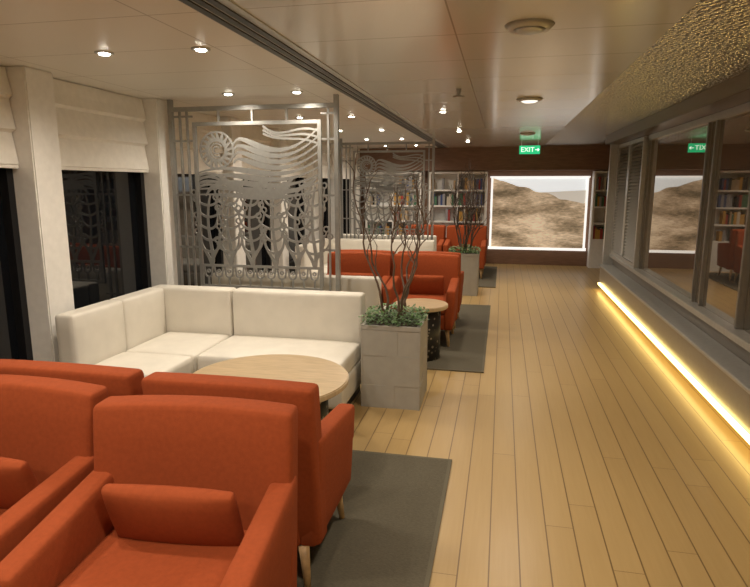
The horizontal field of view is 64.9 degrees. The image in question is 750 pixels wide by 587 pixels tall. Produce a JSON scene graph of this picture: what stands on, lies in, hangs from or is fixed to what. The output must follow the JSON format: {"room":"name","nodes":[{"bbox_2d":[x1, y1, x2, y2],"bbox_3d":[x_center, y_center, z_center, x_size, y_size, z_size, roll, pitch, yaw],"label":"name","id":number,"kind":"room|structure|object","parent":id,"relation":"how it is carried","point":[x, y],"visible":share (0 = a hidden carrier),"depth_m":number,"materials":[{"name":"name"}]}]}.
{"room":"ship interior","nodes":[
{"label":"ship interior","id":0,"kind":"room"},
{"bbox_2d":[0,0,749,148],"bbox_3d":[1.155,-1.691,4.999,6.320,0.100,13.900,2,11,12],"label":"ceiling","id":1,"kind":"structure","parent":0,"point":[604,67],"depth_m":3.40,"materials":[{"name":"white paint"}]},
{"bbox_2d":[0,66,18,167],"bbox_3d":[-2.342,-0.970,3.063,0.048,0.600,1.150,2,11,12],"label":"blind","id":2,"kind":"object","parent":1,"relation":"hanging from","point":[8,154],"visible":1,"depth_m":3.57,"materials":[{"name":"fabric"}]},
{"bbox_2d":[53,78,148,172],"bbox_3d":[-2.050,-1.220,4.409,0.048,0.600,1.150,2,11,12],"label":"blind","id":3,"kind":"object","parent":1,"relation":"hanging from","point":[99,130],"visible":0.81,"depth_m":4.39,"materials":[{"name":"fabric"}]},
{"bbox_2d":[94,51,113,55],"bbox_3d":[-1.467,-1.299,3.197,0.100,0.012,0.100,2,11,12],"label":"recessed light","id":4,"kind":"object","parent":1,"relation":"in","point":[103,53],"visible":1,"depth_m":3.18,"materials":[{"name":"metal"}]},
{"bbox_2d":[174,112,223,174],"bbox_3d":[-1.758,-1.470,5.755,0.048,0.600,1.150,2,11,12],"label":"blind","id":5,"kind":"object","parent":1,"relation":"hanging from","point":[202,131],"visible":0.37,"depth_m":5.77,"materials":[{"name":"fabric"}]},
{"bbox_2d":[191,46,210,51],"bbox_3d":[-0.915,-1.281,3.101,0.100,0.012,0.100,2,11,12],"label":"recessed light","id":6,"kind":"object","parent":1,"relation":"in","point":[196,48],"visible":1,"depth_m":3.08,"materials":[{"name":"metal"}]},
{"bbox_2d":[222,92,234,95],"bbox_3d":[-1.154,-1.567,4.639,0.100,0.012,0.100,2,11,12],"label":"recessed light","id":7,"kind":"object","parent":1,"relation":"in","point":[225,93],"visible":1,"depth_m":4.62,"materials":[{"name":"metal"}]},
{"bbox_2d":[240,125,271,176],"bbox_3d":[-1.466,-1.720,7.102,0.048,0.600,1.150,2,11,12],"label":"blind","id":8,"kind":"object","parent":1,"relation":"hanging from","point":[255,133],"visible":0.3,"depth_m":7.08,"materials":[{"name":"fabric"}]},
{"bbox_2d":[286,133,306,177],"bbox_3d":[-1.173,-1.970,8.448,0.048,0.600,1.150,2,11,12],"label":"blind","id":9,"kind":"object","parent":1,"relation":"hanging from","point":[288,142],"visible":0.48,"depth_m":8.60,"materials":[{"name":"fabric"}]},
{"bbox_2d":[290,91,302,93],"bbox_3d":[-0.602,-1.549,4.544,0.100,0.012,0.100,2,11,12],"label":"recessed light","id":10,"kind":"object","parent":1,"relation":"in","point":[295,92],"visible":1,"depth_m":4.52,"materials":[{"name":"metal"}]},
{"bbox_2d":[178,0,448,147],"bbox_3d":[-0.079,-1.634,5.018,0.132,0.006,13.400,2,11,12],"label":"trim","id":11,"kind":"structure","parent":1,"relation":"attached to","point":[203,3],"depth_m":3.11,"materials":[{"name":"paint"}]},
{"bbox_2d":[322,142,332,178],"bbox_3d":[-0.881,-2.220,9.794,0.048,0.600,1.150,2,11,12],"label":"blind","id":12,"kind":"object","parent":1,"relation":"hanging from","point":[324,144],"visible":0.43,"depth_m":9.99,"materials":[{"name":"fabric"}]},
{"bbox_2d":[342,146,351,178],"bbox_3d":[-0.589,-2.469,11.140,0.048,0.600,1.150,2,11,12],"label":"blind","id":13,"kind":"object","parent":1,"relation":"hanging from","point":[343,149],"visible":0.34,"depth_m":11.34,"materials":[{"name":"fabric"}]},
{"bbox_2d":[453,88,464,97],"bbox_3d":[0.628,-1.503,4.421,0.091,0.058,0.081,2,11,12],"label":"sprinkler","id":14,"kind":"object","parent":1,"relation":"attached to","point":[458,90],"visible":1,"depth_m":4.41,"materials":[{"name":"metal"}]},
{"bbox_2d":[520,133,534,135],"bbox_3d":[2.139,-2.232,8.273,0.220,0.030,0.220,2,11,12],"label":"air vent","id":15,"kind":"object","parent":1,"relation":"in","point":[524,134],"visible":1,"depth_m":8.22,"materials":[{"name":"metal"}]},
{"bbox_2d":[519,142,539,153],"bbox_3d":[2.622,-2.465,9.996,0.340,0.200,0.027,2,11,12],"label":"exit sign","id":16,"kind":"object","parent":1,"relation":"hanging from","point":[533,149],"visible":0.99,"depth_m":9.99,"materials":[{"name":"plastic"}]},
{"bbox_2d":[516,97,542,102],"bbox_3d":[1.292,-1.612,4.932,0.220,0.030,0.220,2,11,12],"label":"recessed light","id":17,"kind":"object","parent":1,"relation":"in","point":[523,99],"visible":1,"depth_m":4.87,"materials":[{"name":"white metal"}]},
{"bbox_2d":[505,18,554,34],"bbox_3d":[0.693,-1.188,2.645,0.220,0.030,0.220,2,11,12],"label":"air vent","id":18,"kind":"object","parent":1,"relation":"in","point":[531,26],"visible":1,"depth_m":2.59,"materials":[{"name":"metal"}]},
{"bbox_2d":[360,170,607,265],"bbox_3d":[2.595,-1.742,11.853,6.320,2.300,0.100,2,11,12],"label":"wall","id":19,"kind":"structure","parent":0,"point":[493,256],"depth_m":11.79,"materials":[{"name":"brown wood"}]},
{"bbox_2d":[360,146,609,170],"bbox_3d":[2.600,-2.617,11.471,6.020,0.439,0.320,2,11,12],"label":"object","id":20,"kind":"structure","parent":19,"relation":"attached to","point":[550,157],"depth_m":11.36,"materials":[{"name":"brown wood"}]},
{"bbox_2d":[488,176,590,250],"bbox_3d":[3.208,-1.581,11.641,1.880,1.440,0.090,2,11,12],"label":"picture","id":21,"kind":"object","parent":19,"relation":"attached to","point":[527,212],"visible":1,"depth_m":11.61},
{"bbox_2d":[351,263,749,586],"bbox_3d":[1.155,0.669,5.437,6.320,0.100,13.900,2,11,12],"label":"floor","id":22,"kind":"structure","parent":0,"point":[581,455],"depth_m":3.56,"materials":[{"name":"brown wood"}]},
{"bbox_2d":[5,66,74,361],"bbox_3d":[-2.210,-0.265,3.893,0.260,2.300,0.240,2,11,12],"label":"column","id":23,"kind":"structure","parent":22,"relation":"on","point":[38,183],"depth_m":3.76,"materials":[{"name":"white paint"}]},
{"bbox_2d":[142,98,177,286],"bbox_3d":[-1.918,-0.515,5.240,0.260,2.300,0.240,2,11,12],"label":"column","id":24,"kind":"structure","parent":22,"relation":"on","point":[158,181],"depth_m":5.08,"materials":[{"name":"white paint"}]},
{"bbox_2d":[55,284,364,412],"bbox_3d":[-1.065,0.443,4.244,1.790,0.780,1.220,2,11,12],"label":"sectional sofa","id":25,"kind":"object","parent":22,"relation":"on","point":[159,328],"visible":0.68,"depth_m":4.47,"materials":[{"name":"leather"}]},
{"bbox_2d":[94,352,192,376],"bbox_3d":[-1.588,0.532,3.984,0.560,0.164,0.450,2,11,12],"label":"seat cushion","id":26,"kind":"object","parent":25,"relation":"on","point":[149,363],"depth_m":3.99,"materials":[{"name":"white fabric"}]},
{"bbox_2d":[126,331,230,372],"bbox_3d":[-1.476,0.436,4.499,0.560,0.164,0.600,2,11,12],"label":"seat cushion","id":27,"kind":"object","parent":25,"relation":"on","point":[192,344],"depth_m":4.42,"materials":[{"name":"white fabric"}]},
{"bbox_2d":[197,335,360,373],"bbox_3d":[-0.679,0.467,4.332,1.060,0.164,0.600,2,11,12],"label":"seat cushion","id":28,"kind":"object","parent":25,"relation":"on","point":[345,351],"depth_m":4.30,"materials":[{"name":"white fabric"}]},
{"bbox_2d":[220,117,245,271],"bbox_3d":[-1.626,-0.765,6.586,0.260,2.300,0.240,2,11,12],"label":"column","id":29,"kind":"structure","parent":22,"relation":"on","point":[233,131],"depth_m":6.44,"materials":[{"name":"white paint"}]},
{"bbox_2d":[167,94,340,290],"bbox_3d":[-1.020,-0.477,5.041,1.490,2.299,0.040,2,11,12],"label":"screen","id":30,"kind":"object","parent":22,"relation":"on","point":[262,189],"visible":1,"depth_m":4.96,"materials":[{"name":"metal"}]},
{"bbox_2d":[269,129,288,272],"bbox_3d":[-1.334,-1.014,7.932,0.260,2.300,0.240,2,11,12],"label":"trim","id":31,"kind":"structure","parent":22,"relation":"on","point":[278,143],"depth_m":7.82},
{"bbox_2d":[304,137,318,240],"bbox_3d":[-1.042,-1.264,9.278,0.260,2.300,0.240,2,11,12],"label":"column","id":32,"kind":"structure","parent":22,"relation":"on","point":[315,172],"depth_m":9.13,"materials":[{"name":"white paint"}]},
{"bbox_2d":[330,143,340,237],"bbox_3d":[-0.750,-1.514,10.624,0.260,2.300,0.240,2,11,12],"label":"column","id":33,"kind":"structure","parent":22,"relation":"on","point":[332,144],"depth_m":10.46,"materials":[{"name":"white paint"}]},
{"bbox_2d":[349,148,359,233],"bbox_3d":[-0.458,-1.764,11.971,0.260,2.300,0.240,2,11,12],"label":"trim","id":34,"kind":"structure","parent":22,"relation":"on","point":[357,174],"depth_m":11.82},
{"bbox_2d":[295,238,434,274],"bbox_3d":[-0.098,-0.340,8.465,1.790,0.780,1.220,2,11,12],"label":"sectional sofa","id":35,"kind":"object","parent":22,"relation":"on","point":[346,243],"visible":0.08,"depth_m":8.78,"materials":[{"name":"beige leather"}]},
{"bbox_2d":[309,268,326,274],"bbox_3d":[-0.621,-0.251,8.205,0.560,0.164,0.450,2,11,12],"label":"seat cushion","id":36,"kind":"object","parent":35,"relation":"on","point":[325,269],"depth_m":8.06,"materials":[{"name":"white fabric"}]},
{"bbox_2d":[297,450,451,586],"bbox_3d":[-1.052,1.186,2.346,2.470,0.011,2.850,2,11,12],"label":"rug","id":37,"kind":"object","parent":22,"relation":"on","point":[387,536],"visible":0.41,"depth_m":2.78,"materials":[{"name":"grey carpet"}]},
{"bbox_2d":[0,374,107,561],"bbox_3d":[-1.397,0.795,2.066,0.721,0.862,0.646,2,11,12],"label":"armchair","id":38,"kind":"object","parent":37,"relation":"on","point":[46,423],"visible":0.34,"depth_m":2.15,"materials":[{"name":"orange fabric"}]},
{"bbox_2d":[0,508,7,514],"bbox_3d":[-1.406,0.846,2.033,0.530,0.146,0.540,2,11,12],"label":"seat cushion","id":39,"kind":"object","parent":38,"relation":"on","point":[2,511],"depth_m":2.08,"materials":[{"name":"orange fabric"}]},
{"bbox_2d":[0,457,39,508],"bbox_3d":[-1.387,0.669,2.094,0.430,0.231,0.132,2,11,12],"label":"lumbar cushion","id":40,"kind":"object","parent":38,"relation":"on","point":[17,479],"visible":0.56,"depth_m":2.01,"materials":[{"name":"orange fabric"}]},
{"bbox_2d":[0,359,143,396],"bbox_3d":[-1.243,0.668,2.751,0.721,0.862,0.646,2,11,12],"label":"armchair","id":41,"kind":"object","parent":37,"relation":"on","point":[119,381],"visible":0.06,"depth_m":2.36,"materials":[{"name":"orange fabric"}]},
{"bbox_2d":[0,395,297,586],"bbox_3d":[-0.643,0.836,1.847,0.721,0.862,0.646,1,11,7],"label":"armchair","id":42,"kind":"object","parent":37,"relation":"on","point":[247,448],"visible":0.88,"depth_m":1.94,"materials":[{"name":"orange fabric"}]},
{"bbox_2d":[57,528,246,586],"bbox_3d":[-0.648,0.887,1.813,0.530,0.146,0.540,1,11,7],"label":"seat cushion","id":43,"kind":"object","parent":42,"relation":"on","point":[108,559],"depth_m":1.78,"materials":[{"name":"orange fabric"}]},
{"bbox_2d":[101,483,244,545],"bbox_3d":[-0.637,0.710,1.876,0.431,0.231,0.132,1,11,8],"label":"lumbar cushion","id":44,"kind":"object","parent":42,"relation":"on","point":[143,512],"visible":0.89,"depth_m":1.82,"materials":[{"name":"orange fabric"}]},
{"bbox_2d":[141,372,354,586],"bbox_3d":[-0.509,0.701,2.577,0.721,0.862,0.646,2,11,12],"label":"armchair","id":45,"kind":"object","parent":37,"relation":"on","point":[325,446],"visible":0.44,"depth_m":2.27,"materials":[{"name":"orange fabric"}]},
{"bbox_2d":[193,354,348,419],"bbox_3d":[-0.610,0.724,3.418,0.920,0.505,0.920,2,11,12],"label":"coffee table","id":46,"kind":"object","parent":37,"relation":"on","point":[331,378],"visible":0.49,"depth_m":3.48,"materials":[{"name":"brown wood"}]},
{"bbox_2d":[340,137,434,239],"bbox_3d":[0.178,-1.267,9.294,1.490,2.299,0.040,2,11,12],"label":"screen","id":47,"kind":"object","parent":22,"relation":"on","point":[388,187],"visible":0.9,"depth_m":9.22,"materials":[{"name":"metal"}]},
{"bbox_2d":[343,146,434,410],"bbox_3d":[0.093,-0.129,4.317,0.665,1.878,0.491,2,11,9],"label":"potted tree","id":48,"kind":"object","parent":22,"relation":"on","point":[393,343],"visible":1,"depth_m":4.24,"materials":[{"name":"green plant"}]},
{"bbox_2d":[365,172,422,234],"bbox_3d":[0.391,-1.568,12.176,1.150,1.840,0.260,2,11,12],"label":"bookshelf","id":49,"kind":"object","parent":22,"relation":"on","point":[390,221],"visible":0.3,"depth_m":12.20,"materials":[{"name":"white laminate"}]},
{"bbox_2d":[428,171,487,234],"bbox_3d":[1.662,-1.519,11.910,1.150,1.840,0.260,2,11,12],"label":"bookshelf","id":50,"kind":"object","parent":22,"relation":"on","point":[439,210],"visible":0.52,"depth_m":11.91,"materials":[{"name":"white laminate"}]},
{"bbox_2d":[442,178,444,189],"bbox_3d":[1.366,-2.195,11.818,0.039,0.222,0.160,2,11,12],"label":"book","id":51,"kind":"object","parent":50,"relation":"on","point":[443,179],"visible":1,"depth_m":11.75,"materials":[{"name":"white paper"}]},
{"bbox_2d":[445,208,448,220],"bbox_3d":[1.453,-1.595,11.910,0.043,0.249,0.160,2,11,12],"label":"book","id":52,"kind":"object","parent":50,"relation":"on","point":[446,217],"visible":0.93,"depth_m":11.84,"materials":[{"name":"white paper"}]},
{"bbox_2d":[427,304,490,372],"bbox_3d":[0.308,0.385,6.660,1.900,0.011,2.900,2,11,12],"label":"rug","id":53,"kind":"object","parent":22,"relation":"on","point":[466,352],"visible":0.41,"depth_m":5.98,"materials":[{"name":"grey carpet"}]},
{"bbox_2d":[211,271,390,319],"bbox_3d":[-0.684,0.171,5.645,1.600,0.780,0.610,2,11,12],"label":"sofa","id":54,"kind":"object","parent":53,"relation":"on","point":[367,285],"visible":0.07,"depth_m":5.24,"materials":[{"name":"leather"}]},
{"bbox_2d":[326,251,391,300],"bbox_3d":[-0.221,0.017,6.263,0.721,0.862,0.646,2,11,12],"label":"armchair","id":55,"kind":"object","parent":53,"relation":"on","point":[351,261],"visible":0.16,"depth_m":6.38,"materials":[{"name":"orange fabric"}]},
{"bbox_2d":[335,272,373,275],"bbox_3d":[-0.210,-0.110,6.291,0.430,0.231,0.132,2,11,12],"label":"lumbar cushion","id":56,"kind":"object","parent":55,"relation":"on","point":[342,273],"visible":0.23,"depth_m":6.21,"materials":[{"name":"orange fabric"}]},
{"bbox_2d":[334,249,395,276],"bbox_3d":[-0.068,-0.115,6.969,0.721,0.862,0.646,2,11,12],"label":"armchair","id":57,"kind":"object","parent":53,"relation":"on","point":[381,251],"visible":0.05,"depth_m":6.59,"materials":[{"name":"orange fabric"}]},
{"bbox_2d":[383,253,459,346],"bbox_3d":[0.493,0.044,6.113,0.721,0.862,0.646,2,11,12],"label":"armchair","id":58,"kind":"object","parent":53,"relation":"on","point":[446,265],"visible":0.61,"depth_m":6.18,"materials":[{"name":"orange fabric"}]},
{"bbox_2d":[392,292,445,314],"bbox_3d":[0.484,0.095,6.080,0.530,0.146,0.540,2,11,12],"label":"seat cushion","id":59,"kind":"object","parent":58,"relation":"on","point":[438,297],"depth_m":5.99,"materials":[{"name":"orange fabric"}]},
{"bbox_2d":[403,275,443,294],"bbox_3d":[0.504,-0.082,6.141,0.430,0.231,0.132,2,11,12],"label":"lumbar cushion","id":60,"kind":"object","parent":58,"relation":"on","point":[420,284],"visible":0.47,"depth_m":6.09,"materials":[{"name":"orange fabric"}]},
{"bbox_2d":[395,298,447,361],"bbox_3d":[0.423,0.339,5.493,0.500,0.505,0.500,2,11,12],"label":"coffee table","id":61,"kind":"object","parent":53,"relation":"on","point":[435,306],"visible":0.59,"depth_m":5.36,"materials":[{"name":"brown wood"}]},
{"bbox_2d":[398,251,463,328],"bbox_3d":[0.646,-0.087,6.819,0.721,0.862,0.646,2,11,12],"label":"armchair","id":62,"kind":"object","parent":53,"relation":"on","point":[461,273],"visible":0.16,"depth_m":6.50,"materials":[{"name":"orange fabric"}]},
{"bbox_2d":[448,162,490,295],"bbox_3d":[1.315,-0.975,8.629,0.646,1.967,0.651,-7,13,-34],"label":"potted tree","id":63,"kind":"object","parent":22,"relation":"on","point":[469,258],"visible":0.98,"depth_m":8.55,"materials":[{"name":"green plant"}]},
{"bbox_2d":[478,266,496,287],"bbox_3d":[1.188,-0.346,10.598,1.950,0.011,2.400,2,11,12],"label":"rug","id":64,"kind":"object","parent":22,"relation":"on","point":[488,280],"visible":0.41,"depth_m":10.20,"materials":[{"name":"grey carpet"}]},
{"bbox_2d":[340,234,436,250],"bbox_3d":[0.245,-0.607,9.833,1.600,0.780,0.610,2,11,12],"label":"sofa","id":65,"kind":"object","parent":64,"relation":"on","point":[379,236],"visible":0.1,"depth_m":9.49,"materials":[{"name":"beige leather"}]},
{"bbox_2d":[406,225,444,251],"bbox_3d":[0.851,-0.761,10.451,0.721,0.862,0.646,2,11,12],"label":"armchair","id":66,"kind":"object","parent":64,"relation":"on","point":[438,231],"visible":0.19,"depth_m":10.53,"materials":[{"name":"orange fabric"}]},
{"bbox_2d":[412,224,445,240],"bbox_3d":[0.998,-0.886,11.128,0.721,0.862,0.646,2,11,12],"label":"armchair","id":67,"kind":"object","parent":64,"relation":"on","point":[412,224],"visible":0.1,"depth_m":10.76,"materials":[{"name":"orange fabric"}]},
{"bbox_2d":[443,226,486,278],"bbox_3d":[1.575,-0.733,10.299,0.721,0.862,0.646,2,11,12],"label":"armchair","id":68,"kind":"object","parent":64,"relation":"on","point":[480,241],"visible":0.53,"depth_m":10.39,"materials":[{"name":"orange fabric"}]},
{"bbox_2d":[449,225,487,253],"bbox_3d":[1.722,-0.858,10.976,0.721,0.862,0.646,2,11,12],"label":"armchair","id":69,"kind":"object","parent":64,"relation":"on","point":[449,225],"visible":0.12,"depth_m":10.66,"materials":[{"name":"orange fabric"}]},
{"bbox_2d":[587,171,607,267],"bbox_3d":[4.758,-1.398,11.261,1.220,1.840,0.260,2,11,12],"label":"bookshelf","id":70,"kind":"object","parent":22,"relation":"on","point":[595,246],"visible":0.3,"depth_m":11.35,"materials":[{"name":"white laminate"}]},
{"bbox_2d":[598,177,600,189],"bbox_3d":[4.255,-2.091,11.210,0.036,0.242,0.160,2,11,12],"label":"book","id":71,"kind":"object","parent":70,"relation":"on","point":[599,183],"visible":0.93,"depth_m":11.13,"materials":[{"name":"brown paper"}]},
{"bbox_2d":[603,177,606,189],"bbox_3d":[4.354,-2.089,11.189,0.029,0.244,0.160,2,11,12],"label":"book","id":72,"kind":"object","parent":70,"relation":"on","point":[604,178],"visible":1,"depth_m":11.13,"materials":[{"name":"brown paper"}]},
{"bbox_2d":[600,144,628,287],"bbox_3d":[3.764,-1.212,8.995,0.460,2.300,0.099,2,11,12],"label":"column","id":73,"kind":"structure","parent":22,"relation":"on","point":[613,157],"depth_m":8.96,"materials":[{"name":"metal"}]},
{"bbox_3d":[-1.897,0.304,5.980,0.100,0.420,13.800,2,11,12],"label":"wall","id":74,"kind":"structure","parent":0,"visible":0},
{"bbox_2d":[0,193,18,359],"bbox_3d":[-2.454,-0.301,3.212,0.020,1.780,1.160,2,11,12],"label":"window","id":75,"kind":"structure","parent":74,"relation":"in","point":[8,335],"depth_m":3.75,"materials":[{"name":"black glass"}]},
{"bbox_2d":[0,168,32,359],"bbox_3d":[-2.415,-0.300,3.203,0.060,1.780,1.160,2,11,12],"label":"trim","id":76,"kind":"structure","parent":74,"relation":"attached to","point":[7,189],"depth_m":3.76,"materials":[{"name":"black metal"}]},
{"bbox_2d":[62,170,141,308],"bbox_3d":[-2.162,-0.551,4.558,0.020,1.780,1.160,2,11,12],"label":"window","id":77,"kind":"structure","parent":74,"relation":"in","point":[100,206],"depth_m":4.62,"materials":[{"name":"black glass"}]},
{"bbox_2d":[134,172,151,289],"bbox_3d":[-2.123,-0.549,4.550,0.060,1.780,1.160,2,11,12],"label":"trim","id":78,"kind":"structure","parent":74,"relation":"attached to","point":[138,176],"depth_m":5.08,"materials":[{"name":"black metal"}]},
{"bbox_2d":[177,174,216,285],"bbox_3d":[-1.870,-0.801,5.904,0.020,1.780,1.160,2,11,12],"label":"window","id":79,"kind":"structure","parent":74,"relation":"in","point":[204,199],"depth_m":6.00,"materials":[{"name":"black glass"}]},
{"bbox_2d":[212,176,223,270],"bbox_3d":[-1.831,-0.799,5.896,0.060,1.780,1.160,2,11,12],"label":"trim","id":80,"kind":"structure","parent":74,"relation":"attached to","point":[219,256],"depth_m":6.47,"materials":[{"name":"white paint"}]},
{"bbox_2d":[243,179,265,271],"bbox_3d":[-1.578,-1.051,7.250,0.020,1.780,1.160,2,11,12],"label":"window","id":81,"kind":"structure","parent":74,"relation":"in","point":[261,257],"depth_m":7.50,"materials":[{"name":"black glass"}]},
{"bbox_2d":[260,176,271,272],"bbox_3d":[-1.538,-1.049,7.242,0.060,1.780,1.160,2,11,12],"label":"trim","id":82,"kind":"structure","parent":74,"relation":"attached to","point":[267,220],"depth_m":7.82,"materials":[{"name":"black metal"}]},
{"bbox_2d":[287,177,299,260],"bbox_3d":[-1.286,-1.300,8.596,0.020,1.780,1.160,2,11,12],"label":"window","id":83,"kind":"structure","parent":74,"relation":"in","point":[291,210],"depth_m":8.85,"materials":[{"name":"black glass"}]},
{"bbox_2d":[289,178,304,265],"bbox_3d":[-1.246,-1.299,8.588,0.060,1.780,1.160,2,11,12],"label":"trim","id":84,"kind":"structure","parent":74,"relation":"attached to","point":[302,232],"depth_m":9.10,"materials":[{"name":"white paint"}]},
{"bbox_2d":[322,178,325,237],"bbox_3d":[-0.994,-1.550,9.943,0.020,1.780,1.160,2,11,12],"label":"window","id":85,"kind":"structure","parent":74,"relation":"in","point":[323,179],"depth_m":10.42,"materials":[{"name":"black glass"}]},
{"bbox_2d":[325,178,327,237],"bbox_3d":[-0.954,-1.549,9.934,0.060,1.780,1.160,2,11,12],"label":"trim","id":86,"kind":"structure","parent":74,"relation":"attached to","point":[326,179],"depth_m":10.47,"materials":[{"name":"black metal"}]},
{"bbox_2d":[343,179,345,233],"bbox_3d":[-0.702,-1.800,11.289,0.020,1.780,1.160,2,11,12],"label":"window","id":87,"kind":"structure","parent":74,"relation":"in","point":[344,180],"depth_m":11.71,"materials":[{"name":"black glass"}]},
{"bbox_2d":[347,179,349,233],"bbox_3d":[-0.662,-1.799,11.281,0.060,1.780,1.160,2,11,12],"label":"trim","id":88,"kind":"structure","parent":74,"relation":"attached to","point":[348,203],"depth_m":11.84,"materials":[{"name":"black metal"}]},
{"bbox_3d":[2.722,-0.198,3.533,0.180,2.300,11.200,2,11,12],"label":"wall","id":89,"kind":"structure","parent":0,"visible":0},
{"bbox_2d":[611,141,629,259],"bbox_3d":[3.601,-1.336,8.512,0.130,1.620,0.830,2,11,12],"label":"louvered panel","id":90,"kind":"object","parent":89,"relation":"attached to","point":[623,153],"visible":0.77,"depth_m":8.65,"materials":[{"name":"metal"}]},
{"bbox_2d":[621,136,648,267],"bbox_3d":[3.427,-1.187,7.710,0.130,1.620,0.820,2,11,12],"label":"louvered panel","id":91,"kind":"object","parent":89,"relation":"attached to","point":[635,192],"visible":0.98,"depth_m":7.68,"materials":[{"name":"wood"}]},
{"bbox_2d":[638,140,651,268],"bbox_3d":[3.375,-1.112,7.277,0.108,1.630,0.036,2,11,12],"label":"trim","id":92,"kind":"structure","parent":89,"relation":"attached to","point":[650,141],"depth_m":7.27,"materials":[{"name":"metal"}]},
{"bbox_2d":[598,283,749,443],"bbox_3d":[2.296,0.835,3.765,0.030,0.025,11.100,2,11,12],"label":"led strip","id":93,"kind":"object","parent":89,"relation":"attached to","point":[719,408],"visible":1,"depth_m":4.64,"materials":[{"name":"white plastic"}]},
{"bbox_2d":[599,267,749,434],"bbox_3d":[2.478,0.700,3.752,0.320,0.245,11.200,2,11,12],"label":"trim","id":94,"kind":"structure","parent":89,"relation":"attached to","point":[734,399],"depth_m":4.70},
{"bbox_2d":[599,264,749,393],"bbox_3d":[2.399,0.561,3.744,0.200,0.030,11.200,2,11,12],"label":"trim","id":95,"kind":"structure","parent":89,"relation":"attached to","point":[725,360],"depth_m":4.90,"materials":[{"name":"metal"}]},
{"bbox_2d":[642,124,707,298],"bbox_3d":[3.132,-0.891,6.253,0.010,1.570,2.110,2,11,12],"label":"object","id":96,"kind":"structure","parent":89,"relation":"in","point":[677,159],"depth_m":6.08,"materials":[{"name":"mirror"}]},
{"bbox_2d":[605,70,749,144],"bbox_3d":[2.453,-1.280,3.390,0.370,0.120,11.200,2,11,12],"label":"trim","id":97,"kind":"structure","parent":89,"relation":"attached to","point":[735,91],"depth_m":4.87,"materials":[{"name":"brown metal"}]},
{"bbox_2d":[609,253,749,351],"bbox_3d":[2.536,0.409,3.686,0.200,0.050,11.200,2,11,12],"label":"trim","id":98,"kind":"structure","parent":89,"relation":"attached to","point":[741,337],"depth_m":5.04,"materials":[{"name":"wood"}]},
{"bbox_2d":[612,259,749,365],"bbox_3d":[2.566,0.509,3.698,0.140,0.150,11.200,2,11,12],"label":"trim","id":99,"kind":"structure","parent":89,"relation":"attached to","point":[733,347],"depth_m":5.21,"materials":[{"name":"grey metal"}]},
{"bbox_2d":[648,102,749,139],"bbox_3d":[2.378,-1.036,2.568,0.120,0.060,9.500,2,11,12],"label":"trim","id":100,"kind":"structure","parent":89,"relation":"attached to","point":[743,108],"depth_m":5.15,"materials":[{"name":"metal"}]},
{"bbox_2d":[690,122,712,301],"bbox_3d":[2.927,-0.728,5.210,0.108,1.630,0.036,2,11,12],"label":"trim","id":101,"kind":"structure","parent":89,"relation":"attached to","point":[710,124],"depth_m":5.21,"materials":[{"name":"metal"}]},
{"bbox_2d":[695,122,715,302],"bbox_3d":[2.887,-0.681,5.123,0.010,1.570,0.160,2,11,12],"label":"window","id":102,"kind":"structure","parent":89,"relation":"in","point":[714,123],"depth_m":5.16,"materials":[{"name":"mirror"}]},
{"bbox_2d":[697,120,720,305],"bbox_3d":[2.885,-0.692,5.017,0.108,1.630,0.036,2,11,12],"label":"trim","id":103,"kind":"structure","parent":89,"relation":"attached to","point":[718,122],"depth_m":5.01,"materials":[{"name":"metal"}]},
{"bbox_2d":[702,112,749,325],"bbox_3d":[2.778,-0.588,4.618,0.010,1.570,0.810,2,11,12],"label":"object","id":104,"kind":"structure","parent":89,"relation":"in","point":[732,180],"depth_m":4.63,"materials":[{"name":"mirror"}]},
{"bbox_2d":[734,188,749,328],"bbox_3d":[2.708,-0.540,4.200,0.108,1.630,0.036,2,11,12],"label":"trim","id":105,"kind":"structure","parent":89,"relation":"attached to","point":[745,260],"depth_m":4.27,"materials":[{"name":"metal"}]},
{"bbox_2d":[743,272,749,333],"bbox_3d":[2.590,-0.427,3.753,0.010,1.570,0.911,3,11,14],"label":"window","id":106,"kind":"structure","parent":89,"relation":"in","point":[746,326],"depth_m":4.25,"materials":[{"name":"glass"}]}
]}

